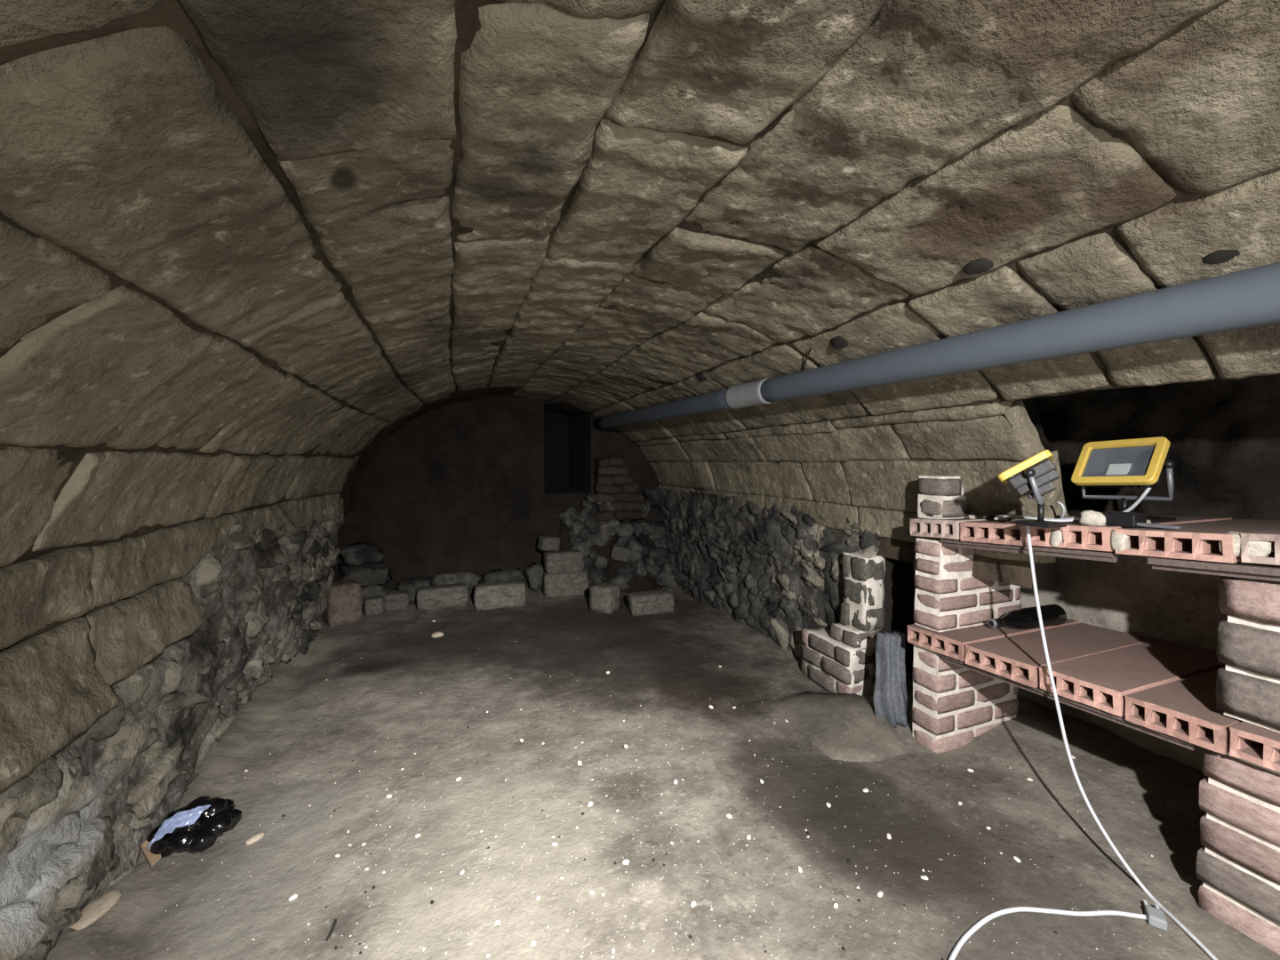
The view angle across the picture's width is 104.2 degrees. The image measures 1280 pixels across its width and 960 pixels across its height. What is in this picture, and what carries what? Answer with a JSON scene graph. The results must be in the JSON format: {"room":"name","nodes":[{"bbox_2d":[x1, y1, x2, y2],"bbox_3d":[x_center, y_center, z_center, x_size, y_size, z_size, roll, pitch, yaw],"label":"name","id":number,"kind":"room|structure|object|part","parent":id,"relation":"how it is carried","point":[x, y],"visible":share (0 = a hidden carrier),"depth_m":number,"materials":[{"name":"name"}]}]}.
{"room":"vaulted stone cellar","nodes":[
{"label":"vaulted stone cellar","id":0,"kind":"room"},
{"bbox_2d":[0,502,344,959],"bbox_3d":[-1.330,0.631,1.232,0.328,0.955,4.410,-1,2,-21],"label":"wall","id":1,"kind":"structure","parent":0,"point":[108,714],"depth_m":1.26,"materials":[{"name":"stone"}]},
{"bbox_2d":[331,396,658,591],"bbox_3d":[-1.184,0.030,4.761,3.601,1.900,0.971,-1,2,-21],"label":"wall","id":2,"kind":"structure","parent":0,"point":[471,485],"depth_m":4.20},
{"bbox_3d":[-1.771,0.056,4.038,1.985,1.900,0.037,-1,2,-21],"label":"wall panel","id":3,"kind":"part","parent":2,"relation":"part of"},
{"bbox_3d":[-0.645,-0.794,4.439,0.425,0.230,0.032,-1,2,-21],"label":"wall panel","id":4,"kind":"part","parent":2,"relation":"part of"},
{"bbox_3d":[-0.645,0.555,4.487,0.425,0.870,0.031,-1,2,-21],"label":"wall panel","id":5,"kind":"part","parent":2,"relation":"part of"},
{"bbox_3d":[0.108,0.030,4.759,1.190,1.900,0.035,-1,2,-21],"label":"wall panel","id":6,"kind":"part","parent":2,"relation":"part of","materials":[{"name":"brown brick"}]},
{"bbox_2d":[0,0,1279,649],"bbox_3d":[-0.155,-0.191,1.542,2.557,1.021,6.215,-1,2,-21],"label":"ceiling","id":7,"kind":"structure","parent":0,"point":[245,245],"depth_m":0.85,"materials":[{"name":"stone"}]},
{"bbox_2d":[696,373,706,381],"bbox_3d":[0.314,-0.522,2.529,0.050,0.038,0.065,-1,2,-20],"label":"clump","id":8,"kind":"object","parent":7,"relation":"attached to","point":[700,377],"visible":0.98,"depth_m":2.51,"materials":[{"name":"black"}]},
{"bbox_2d":[802,346,812,369],"bbox_3d":[0.633,-0.459,1.888,0.010,0.048,0.185,0,2,10],"label":"root","id":9,"kind":"object","parent":7,"relation":"attached to","point":[811,348],"visible":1,"depth_m":1.87,"materials":[{"name":"brown plant"}]},
{"bbox_2d":[830,336,847,349],"bbox_3d":[0.683,-0.473,1.705,0.049,0.039,0.065,-1,2,-19],"label":"clump","id":10,"kind":"object","parent":7,"relation":"attached to","point":[838,341],"visible":0.99,"depth_m":1.69,"materials":[{"name":"black"}]},
{"bbox_2d":[593,261,1279,429],"bbox_3d":[0.505,-0.403,2.377,0.114,0.156,4.503,-1,2,-23],"label":"drain pipe","id":11,"kind":"object","parent":7,"relation":"attached to","point":[1249,298],"visible":1,"depth_m":1.19,"materials":[{"name":"grey plastic"}]},
{"bbox_2d":[962,257,993,274],"bbox_3d":[0.779,-0.493,1.151,0.044,0.027,0.059,0,2,-12],"label":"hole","id":12,"kind":"object","parent":7,"relation":"attached to","point":[980,266],"visible":1,"depth_m":1.14,"materials":[{"name":"black stone"}]},
{"bbox_2d":[1202,249,1239,263],"bbox_3d":[1.065,-0.412,0.903,0.042,0.031,0.058,-1,2,-15],"label":"clump","id":13,"kind":"object","parent":7,"relation":"attached to","point":[1220,256],"visible":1,"depth_m":0.90,"materials":[{"name":"black stone"}]},
{"bbox_2d":[46,587,1279,959],"bbox_3d":[0.079,1.016,1.716,3.650,0.076,6.278,-1,2,-21],"label":"floor","id":14,"kind":"structure","parent":0,"point":[667,660],"depth_m":1.54,"materials":[{"name":"grey soil"}]},
{"bbox_2d":[70,888,121,931],"bbox_3d":[-1.269,1.004,1.161,0.054,0.033,0.104,0,2,-1],"label":"flake","id":15,"kind":"object","parent":14,"relation":"on","point":[93,911],"visible":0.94,"depth_m":1.15,"materials":[{"name":"beige stone"}]},
{"bbox_2d":[140,840,160,866],"bbox_3d":[-1.324,1.006,1.349,0.138,0.018,0.025,1,2,35],"label":"scrap","id":16,"kind":"object","parent":14,"relation":"on","point":[152,859],"visible":0.71,"depth_m":1.34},
{"bbox_2d":[146,796,242,858],"bbox_3d":[-1.277,0.979,1.434,0.203,0.109,0.186,-1,2,-21],"label":"plastic bundle","id":17,"kind":"object","parent":14,"relation":"on","point":[196,827],"visible":0.99,"depth_m":1.39,"materials":[{"name":"black plastic"}]},
{"bbox_2d":[245,832,263,845],"bbox_3d":[-1.123,1.049,1.454,0.020,0.020,0.047,1,2,31],"label":"flake","id":18,"kind":"object","parent":14,"relation":"on","point":[258,836],"visible":1,"depth_m":1.45,"materials":[{"name":"beige stone"}]},
{"bbox_2d":[288,893,297,900],"bbox_3d":[-0.876,1.054,1.257,0.013,0.009,0.019,1,2,23],"label":"chip","id":19,"kind":"object","parent":14,"relation":"on","point":[294,896],"visible":1,"depth_m":1.25,"materials":[{"name":"white stone"}]},
{"bbox_2d":[325,919,336,941],"bbox_3d":[-0.720,1.051,1.163,0.008,0.009,0.055,0,2,-13],"label":"twig","id":20,"kind":"object","parent":14,"relation":"on","point":[335,920],"visible":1,"depth_m":1.16,"materials":[{"name":"black wood"}]},
{"bbox_2d":[322,579,361,627],"bbox_3d":[-2.060,0.846,3.439,0.208,0.281,0.206,2,3,43],"label":"block","id":21,"kind":"object","parent":14,"relation":"on","point":[344,604],"visible":0.85,"depth_m":3.37,"materials":[{"name":"brown stone"}]},
{"bbox_2d":[362,595,383,615],"bbox_3d":[-1.942,0.915,3.624,0.126,0.123,0.122,-2,3,-38],"label":"stone block","id":22,"kind":"object","parent":14,"relation":"on","point":[372,605],"visible":1,"depth_m":3.58,"materials":[{"name":"grey stone"}]},
{"bbox_2d":[360,584,395,608],"bbox_3d":[-2.042,0.883,3.755,0.430,0.207,0.236,-1,2,-17],"label":"stone","id":23,"kind":"object","parent":14,"relation":"on","point":[372,590],"visible":0.27,"depth_m":3.69,"materials":[{"name":"grey stone"}]},
{"bbox_2d":[338,561,392,586],"bbox_3d":[-2.070,0.713,3.764,0.359,0.168,0.242,-1,2,-31],"label":"stone","id":24,"kind":"object","parent":23,"relation":"on","point":[367,574],"visible":0.85,"depth_m":3.70,"materials":[{"name":"grey stone"}]},
{"bbox_2d":[339,542,385,566],"bbox_3d":[-2.094,0.556,3.747,0.320,0.154,0.245,-1,2,-26],"label":"stone","id":25,"kind":"object","parent":24,"relation":"on","point":[356,554],"visible":0.98,"depth_m":3.68,"materials":[{"name":"grey stone"}]},
{"bbox_2d":[383,590,408,611],"bbox_3d":[-1.839,0.911,3.756,0.176,0.136,0.125,-1,2,-27],"label":"stone block","id":26,"kind":"object","parent":14,"relation":"on","point":[398,600],"visible":0.96,"depth_m":3.71,"materials":[{"name":"grey stone"}]},
{"bbox_2d":[397,576,431,603],"bbox_3d":[-1.779,0.880,3.942,0.270,0.193,0.206,-1,2,-23],"label":"stone","id":27,"kind":"object","parent":14,"relation":"on","point":[412,585],"visible":0.47,"depth_m":3.90,"materials":[{"name":"grey stone"}]},
{"bbox_2d":[431,631,444,638],"bbox_3d":[-1.278,0.975,3.143,0.077,0.033,0.055,-1,2,-32],"label":"flake","id":28,"kind":"object","parent":14,"relation":"on","point":[438,634],"visible":1,"depth_m":3.13,"materials":[{"name":"beige stone"}]},
{"bbox_2d":[416,583,469,610],"bbox_3d":[-1.507,0.891,3.802,0.377,0.164,0.153,-1,2,-22],"label":"stone block","id":29,"kind":"object","parent":14,"relation":"on","point":[447,596],"visible":1,"depth_m":3.74,"materials":[{"name":"grey stone"}]},
{"bbox_2d":[430,570,481,598],"bbox_3d":[-1.494,0.858,4.049,0.395,0.239,0.185,-1,2,-19],"label":"stone","id":30,"kind":"object","parent":14,"relation":"on","point":[470,579],"visible":0.56,"depth_m":3.99,"materials":[{"name":"grey stone"}]},
{"bbox_2d":[494,920,500,925],"bbox_3d":[-0.339,1.055,1.185,0.014,0.008,0.009,0,2,-6],"label":"chip","id":31,"kind":"object","parent":14,"relation":"on","point":[497,922],"visible":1,"depth_m":1.18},
{"bbox_2d":[473,579,526,610],"bbox_3d":[-1.068,0.875,3.801,0.384,0.184,0.165,-1,2,-20],"label":"stone block","id":32,"kind":"object","parent":14,"relation":"on","point":[487,596],"visible":1,"depth_m":3.73,"materials":[{"name":"grey stone"}]},
{"bbox_2d":[480,567,524,583],"bbox_3d":[-1.144,0.861,4.186,0.353,0.216,0.206,-1,2,-24],"label":"stone","id":33,"kind":"object","parent":14,"relation":"on","point":[514,573],"visible":0.48,"depth_m":4.15,"materials":[{"name":"grey stone"}]},
{"bbox_2d":[524,561,544,591],"bbox_3d":[-0.884,0.832,4.287,0.220,0.231,0.196,-1,2,-20],"label":"stone","id":34,"kind":"object","parent":14,"relation":"on","point":[534,572],"visible":0.79,"depth_m":4.21,"materials":[{"name":"grey stone"}]},
{"bbox_2d":[542,568,589,597],"bbox_3d":[-0.623,0.861,4.161,0.377,0.210,0.183,-1,2,-16],"label":"stone block","id":35,"kind":"object","parent":14,"relation":"on","point":[576,583],"visible":0.83,"depth_m":4.08,"materials":[{"name":"grey stone"}]},
{"bbox_2d":[543,549,583,574],"bbox_3d":[-0.638,0.680,4.155,0.321,0.175,0.165,-1,2,-24],"label":"stone block","id":36,"kind":"object","parent":35,"relation":"on","point":[560,561],"visible":0.99,"depth_m":4.08,"materials":[{"name":"grey stone"}]},
{"bbox_2d":[536,535,559,551],"bbox_3d":[-0.756,0.523,4.123,0.159,0.125,0.126,-2,3,-39],"label":"stone","id":37,"kind":"object","parent":36,"relation":"on","point":[545,543],"visible":1,"depth_m":4.08,"materials":[{"name":"grey stone"}]},
{"bbox_2d":[589,582,621,614],"bbox_3d":[-0.258,0.875,3.709,0.183,0.193,0.187,1,2,26],"label":"stone block","id":38,"kind":"object","parent":14,"relation":"on","point":[604,597],"visible":1,"depth_m":3.64,"materials":[{"name":"grey stone"}]},
{"bbox_2d":[558,488,676,593],"bbox_3d":[-0.167,0.569,4.548,1.531,0.998,0.971,-1,2,-21],"label":"rubble heap","id":39,"kind":"object","parent":14,"relation":"on","point":[648,567],"visible":0.66,"depth_m":4.38,"materials":[{"name":"stone"}]},
{"bbox_2d":[569,522,583,535],"bbox_3d":[-0.542,0.446,4.437,0.177,0.183,0.104,-2,3,-45],"label":"stone","id":40,"kind":"object","parent":39,"relation":"on","point":[576,527],"visible":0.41,"depth_m":4.36,"materials":[{"name":"grey stone"}]},
{"bbox_2d":[599,520,620,536],"bbox_3d":[-0.282,0.435,4.473,0.212,0.182,0.122,-1,2,-28],"label":"stone","id":41,"kind":"object","parent":39,"relation":"on","point":[604,526],"visible":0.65,"depth_m":4.42,"materials":[{"name":"grey stone"}]},
{"bbox_2d":[593,457,643,521],"bbox_3d":[-0.189,0.081,4.521,0.458,0.570,0.188,-1,2,-21],"label":"masonry","id":42,"kind":"object","parent":39,"relation":"on","point":[612,479],"visible":0.98,"depth_m":4.44,"materials":[{"name":"brick"}]},
{"bbox_2d":[609,544,631,561],"bbox_3d":[-0.172,0.636,4.319,0.176,0.146,0.104,0,2,-12],"label":"stone","id":43,"kind":"object","parent":39,"relation":"on","point":[618,553],"visible":0.98,"depth_m":4.27,"materials":[{"name":"grey stone"}]},
{"bbox_2d":[622,859,629,864],"bbox_3d":[-0.039,1.044,1.360,0.019,0.009,0.012,0,2,-2],"label":"chip","id":44,"kind":"object","parent":14,"relation":"on","point":[625,861],"visible":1,"depth_m":1.36,"materials":[{"name":"white stone"}]},
{"bbox_2d":[627,589,674,615],"bbox_3d":[0.079,0.902,3.667,0.342,0.154,0.157,-1,2,-18],"label":"stone block","id":45,"kind":"object","parent":14,"relation":"on","point":[658,601],"visible":1,"depth_m":3.60,"materials":[{"name":"grey stone"}]},
{"bbox_2d":[165,635,1178,958],"bbox_3d":[-0.107,1.000,2.232,3.493,0.069,2.269,0,2,0],"label":"grit","id":46,"kind":"object","parent":14,"relation":"on","point":[487,956],"depth_m":1.36,"materials":[{"name":"white stone"}]},
{"bbox_2d":[690,901,695,907],"bbox_3d":[0.132,1.050,1.232,0.011,0.008,0.016,2,3,44],"label":"chip","id":47,"kind":"object","parent":14,"relation":"on","point":[693,903],"visible":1,"depth_m":1.23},
{"bbox_2d":[280,643,1151,959],"bbox_3d":[0.129,1.006,2.052,3.092,0.067,1.899,0,2,0],"label":"dark grit","id":48,"kind":"object","parent":14,"relation":"on","point":[582,813],"visible":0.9,"depth_m":1.36,"materials":[{"name":"black"}]},
{"bbox_2d":[725,813,732,818],"bbox_3d":[0.277,1.045,1.548,0.014,0.010,0.020,-2,3,-43],"label":"chip","id":49,"kind":"object","parent":14,"relation":"on","point":[728,815],"visible":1,"depth_m":1.54,"materials":[{"name":"white stone"}]},
{"bbox_2d":[832,902,838,908],"bbox_3d":[0.485,1.054,1.233,0.011,0.008,0.016,1,2,23],"label":"chip","id":50,"kind":"object","parent":14,"relation":"on","point":[836,905],"visible":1,"depth_m":1.23,"materials":[{"name":"white stone"}]},
{"bbox_2d":[768,691,911,761],"bbox_3d":[0.833,1.001,2.103,0.439,0.082,0.570,-1,2,-21],"label":"dirt mound","id":51,"kind":"object","parent":14,"relation":"on","point":[843,726],"visible":0.94,"depth_m":2.02,"materials":[{"name":"brown soil"}]},
{"bbox_2d":[800,552,885,695],"bbox_3d":[0.988,0.687,2.461,0.229,0.678,0.367,-1,2,-21],"label":"brick pier","id":52,"kind":"object","parent":14,"relation":"on","point":[839,659],"visible":0.99,"depth_m":2.33,"materials":[{"name":"grey brick"}]},
{"bbox_2d":[876,890,883,896],"bbox_3d":[0.612,1.055,1.268,0.018,0.009,0.012,-1,3,-35],"label":"chip","id":53,"kind":"object","parent":14,"relation":"on","point":[879,893],"visible":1,"depth_m":1.26,"materials":[{"name":"white stone"}]},
{"bbox_2d":[886,832,891,839],"bbox_3d":[0.738,1.056,1.475,0.013,0.010,0.020,0,2,13],"label":"chip","id":54,"kind":"object","parent":14,"relation":"on","point":[888,835],"visible":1,"depth_m":1.47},
{"bbox_2d":[872,630,908,727],"bbox_3d":[1.043,0.822,2.075,0.142,0.345,0.159,0,2,5],"label":"sheet","id":55,"kind":"object","parent":14,"relation":"on","point":[890,697],"visible":0.99,"depth_m":2.06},
{"bbox_2d":[920,875,927,879],"bbox_3d":[0.757,1.059,1.326,0.018,0.009,0.013,0,2,-1],"label":"chip","id":56,"kind":"object","parent":14,"relation":"on","point":[924,877],"visible":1,"depth_m":1.32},
{"bbox_2d":[912,475,1021,753],"bbox_3d":[1.315,0.515,1.994,0.478,1.067,0.125,-1,2,-21],"label":"brick pier","id":57,"kind":"object","parent":14,"relation":"on","point":[953,704],"visible":0.53,"depth_m":1.91,"materials":[{"name":"brown brick"}]},
{"bbox_2d":[940,538,1033,553],"bbox_3d":[1.177,0.226,1.705,0.030,0.046,0.302,-1,2,-21],"label":"bar","id":58,"kind":"object","parent":57,"relation":"attached to","point":[948,542],"visible":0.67,"depth_m":1.69,"materials":[{"name":"red metal"}]},
{"bbox_2d":[937,653,1194,750],"bbox_3d":[1.245,0.655,1.544,0.030,0.050,0.678,-1,2,-21],"label":"bar","id":59,"kind":"object","parent":57,"relation":"attached to","point":[1121,720],"visible":0.48,"depth_m":1.44,"materials":[{"name":"brown metal"}]},
{"bbox_2d":[907,618,1279,772],"bbox_3d":[1.553,0.599,1.568,0.663,0.104,1.087,-1,2,-21],"label":"shelf","id":60,"kind":"object","parent":59,"relation":"on","point":[1101,681],"depth_m":1.50,"materials":[{"name":"brick"}]},
{"bbox_2d":[987,604,1066,629],"bbox_3d":[1.474,0.527,1.905,0.307,0.088,0.079,0,2,-11],"label":"wine bottle","id":61,"kind":"object","parent":60,"relation":"on","point":[1027,618],"visible":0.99,"depth_m":1.88,"materials":[{"name":"black glass"}]},
{"bbox_2d":[1013,856,1021,863],"bbox_3d":[1.042,1.049,1.376,0.012,0.009,0.018,-1,2,-15],"label":"chip","id":62,"kind":"object","parent":14,"relation":"on","point":[1015,858],"visible":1,"depth_m":1.37,"materials":[{"name":"white stone"}]},
{"bbox_2d":[948,899,1167,959],"bbox_3d":[0.940,1.048,1.167,0.654,0.036,0.126,0,2,-11],"label":"cable","id":63,"kind":"object","parent":14,"relation":"on","point":[1156,917],"visible":1,"depth_m":1.20,"materials":[{"name":"white plastic"}]},
{"bbox_2d":[1196,564,1279,954],"bbox_3d":[1.674,0.644,1.251,0.600,0.864,0.168,-1,2,-21],"label":"brick pier","id":64,"kind":"object","parent":14,"relation":"on","point":[1238,861],"visible":0.87,"depth_m":1.15,"materials":[{"name":"brown brick"}]},
{"bbox_2d":[1147,556,1279,581],"bbox_3d":[1.393,0.208,1.115,0.050,0.055,0.372,-1,2,-21],"label":"bar","id":65,"kind":"object","parent":64,"relation":"on","point":[1258,572],"visible":0.86,"depth_m":1.17,"materials":[{"name":"wood"}]},
{"bbox_3d":[1.751,0.212,1.725,0.030,0.026,0.674,-1,-2,-21],"label":"bar","id":66,"kind":"object","parent":64,"relation":"on","visible":0},
{"bbox_2d":[909,513,1279,565],"bbox_3d":[1.553,0.160,1.551,0.663,0.140,1.089,-1,2,-21],"label":"shelf","id":67,"kind":"object","parent":66,"relation":"on","point":[1199,540],"depth_m":1.37,"materials":[{"name":"brick"}]},
{"bbox_2d":[968,514,976,519],"bbox_3d":[1.226,0.136,1.835,0.034,0.017,0.024,-1,2,-30],"label":"crumb","id":68,"kind":"object","parent":67,"relation":"on","point":[971,516],"visible":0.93,"depth_m":1.83,"materials":[{"name":"beige stone"}]},
{"bbox_2d":[994,514,1007,520],"bbox_3d":[1.248,0.131,1.719,0.031,0.022,0.036,-1,2,-31],"label":"crumb","id":69,"kind":"object","parent":67,"relation":"on","point":[1004,519],"visible":0.59,"depth_m":1.71,"materials":[{"name":"grey stone"}]},
{"bbox_2d":[980,512,1064,519],"bbox_3d":[1.341,0.126,1.688,0.048,0.039,0.315,-1,2,-35],"label":"cable","id":70,"kind":"object","parent":67,"relation":"on","point":[1006,514],"visible":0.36,"depth_m":1.78,"materials":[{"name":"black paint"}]},
{"bbox_2d":[997,449,1066,527],"bbox_3d":[1.135,0.024,1.440,0.155,0.218,0.234,2,3,40],"label":"floodlight","id":71,"kind":"object","parent":67,"relation":"on","point":[1035,475],"visible":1,"depth_m":1.38,"materials":[{"name":"yellow plastic"}]},
{"bbox_3d":[1.120,-0.036,1.446,0.135,0.020,0.190,-40,-27,32],"label":"frame","id":72,"kind":"part","parent":71,"relation":"part of","materials":[{"name":"yellow plastic"}]},
{"bbox_3d":[1.065,-0.019,1.361,0.026,0.026,0.026,-1,2,-21],"label":"knob","id":73,"kind":"part","parent":71,"relation":"part of","materials":[{"name":"black paint"}]},
{"bbox_3d":[1.161,0.095,1.442,0.015,0.059,0.015,0,2,1],"label":"post","id":74,"kind":"part","parent":71,"relation":"part of","materials":[{"name":"black metal"}]},
{"bbox_3d":[1.161,0.126,1.443,0.080,0.013,0.090,-1,2,-21],"label":"plate","id":75,"kind":"part","parent":71,"relation":"part of","materials":[{"name":"black paint"}]},
{"bbox_2d":[993,514,1079,519],"bbox_3d":[1.266,0.124,1.578,0.041,0.036,0.272,-1,2,-21],"label":"cable","id":76,"kind":"object","parent":67,"relation":"on","point":[1008,516],"visible":0.65,"depth_m":1.61,"materials":[{"name":"white plastic"}]},
{"bbox_2d":[1049,529,1063,546],"bbox_3d":[1.242,0.172,1.479,0.033,0.056,0.031,-1,2,-21],"label":"mortar dab","id":77,"kind":"object","parent":67,"relation":"attached to","point":[1056,535],"visible":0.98,"depth_m":1.47,"materials":[{"name":"white paint"}]},
{"bbox_2d":[1056,501,1065,518],"bbox_3d":[1.332,0.098,1.570,0.040,0.063,0.021,-1,3,-36],"label":"cable","id":78,"kind":"object","parent":67,"relation":"on","point":[1058,502],"visible":0.88,"depth_m":1.56,"materials":[{"name":"white plastic"}]},
{"bbox_2d":[1032,545,1119,562],"bbox_3d":[1.270,0.217,1.462,0.030,0.040,0.207,-1,2,-21],"label":"bar","id":79,"kind":"object","parent":67,"relation":"attached to","point":[1060,552],"visible":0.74,"depth_m":1.45,"materials":[{"name":"wood"}]},
{"bbox_2d":[1079,510,1105,526],"bbox_3d":[1.306,0.109,1.429,0.054,0.047,0.063,-2,3,-38],"label":"lump","id":80,"kind":"object","parent":67,"relation":"on","point":[1088,517],"visible":0.91,"depth_m":1.42,"materials":[{"name":"beige stone"}]},
{"bbox_2d":[1110,529,1130,551],"bbox_3d":[1.293,0.166,1.342,0.032,0.061,0.039,-1,2,-21],"label":"mortar dab","id":81,"kind":"object","parent":67,"relation":"attached to","point":[1119,541],"visible":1,"depth_m":1.33,"materials":[{"name":"white paint"}]},
{"bbox_2d":[1025,519,1217,959],"bbox_3d":[1.215,0.588,1.267,0.182,0.936,0.556,0,2,12],"label":"hanging cable","id":82,"kind":"object","parent":67,"relation":"hanging from","point":[1187,931],"visible":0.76,"depth_m":1.42,"materials":[{"name":"white plastic"}]},
{"bbox_2d":[1099,511,1146,527],"bbox_3d":[1.343,0.108,1.388,0.060,0.038,0.084,-1,2,-21],"label":"black adaptor","id":83,"kind":"object","parent":67,"relation":"on","point":[1116,518],"visible":0.96,"depth_m":1.36,"materials":[{"name":"paint"}]},
{"bbox_3d":[1.343,0.091,1.387,0.044,0.002,0.060,-1,2,-21],"label":"lid","id":84,"kind":"part","parent":83,"relation":"part of","materials":[{"name":"black paint"}]},
{"bbox_2d":[1071,436,1176,522],"bbox_3d":[1.522,-0.003,1.565,0.173,0.258,0.248,-1,2,-21],"label":"floodlight","id":85,"kind":"object","parent":67,"relation":"on","point":[1136,462],"visible":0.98,"depth_m":1.54,"materials":[{"name":"yellow plastic"}]},
{"bbox_3d":[1.485,-0.032,1.545,0.005,0.040,0.054,31,-10,-14],"label":"led panel","id":86,"kind":"part","parent":85,"relation":"part of","materials":[{"name":"white plastic"}]},
{"bbox_3d":[1.489,-0.056,1.552,0.020,0.155,0.215,31,-9,-15],"label":"frame","id":87,"kind":"part","parent":85,"relation":"part of","materials":[{"name":"yellow plastic"}]},
{"bbox_3d":[1.528,0.086,1.570,0.015,0.061,0.015,0,2,1],"label":"post","id":88,"kind":"part","parent":85,"relation":"part of","materials":[{"name":"black metal"}]},
{"bbox_3d":[1.528,0.119,1.571,0.160,0.013,0.180,-1,2,-21],"label":"plate","id":89,"kind":"part","parent":85,"relation":"part of","materials":[{"name":"black paint"}]},
{"bbox_2d":[1122,486,1151,511],"bbox_3d":[1.440,0.074,1.492,0.196,0.109,0.045,0,2,4],"label":"cable","id":90,"kind":"object","parent":85,"relation":"hanging from","point":[1136,503],"visible":0.46,"depth_m":1.50,"materials":[{"name":"white plastic"}]},
{"bbox_3d":[1.543,-0.046,1.452,0.026,0.026,0.026,-1,2,-21],"label":"knob","id":91,"kind":"part","parent":85,"relation":"part of","materials":[{"name":"black paint"}]},
{"bbox_2d":[1136,522,1182,529],"bbox_3d":[1.347,0.114,1.351,0.028,0.019,0.175,-1,2,-21],"label":"tool","id":92,"kind":"object","parent":67,"relation":"on","point":[1147,524],"visible":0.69,"depth_m":1.30,"materials":[{"name":"grey paint"}]},
{"bbox_2d":[1218,531,1274,556],"bbox_3d":[1.381,0.149,1.134,0.031,0.058,0.083,-1,2,-21],"label":"mortar dab","id":93,"kind":"object","parent":67,"relation":"attached to","point":[1256,548],"visible":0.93,"depth_m":1.11,"materials":[{"name":"white paint"}]},
{"bbox_2d":[655,487,879,678],"bbox_3d":[0.624,0.564,3.663,0.186,0.912,2.851,-1,2,-21],"label":"wall","id":94,"kind":"structure","parent":0,"point":[776,577],"depth_m":3.17,"materials":[{"name":"stone"}]},
{"bbox_2d":[873,536,915,683],"bbox_3d":[1.383,0.616,2.504,0.600,0.890,0.120,-1,2,-21],"label":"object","id":95,"kind":"structure","parent":94,"relation":"attached to","point":[899,580],"depth_m":2.39,"materials":[{"name":"black"}]},
{"bbox_2d":[635,400,1068,589],"bbox_3d":[0.662,-0.020,3.269,0.364,0.686,3.575,-1,2,-21],"label":"wall","id":96,"kind":"structure","parent":0,"point":[864,470],"depth_m":2.24,"materials":[{"name":"stone"}]},
{"bbox_2d":[990,398,1055,564],"bbox_3d":[1.379,-0.123,1.762,0.631,0.836,0.182,-1,2,-21],"label":"wall","id":97,"kind":"structure","parent":0,"point":[1029,405],"depth_m":1.87,"materials":[{"name":"grey stone"}]},
{"bbox_2d":[1017,373,1279,772],"bbox_3d":[2.061,0.221,1.389,0.151,1.760,2.600,-1,2,-21],"label":"wall","id":98,"kind":"structure","parent":0,"point":[1223,436],"depth_m":1.79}
]}

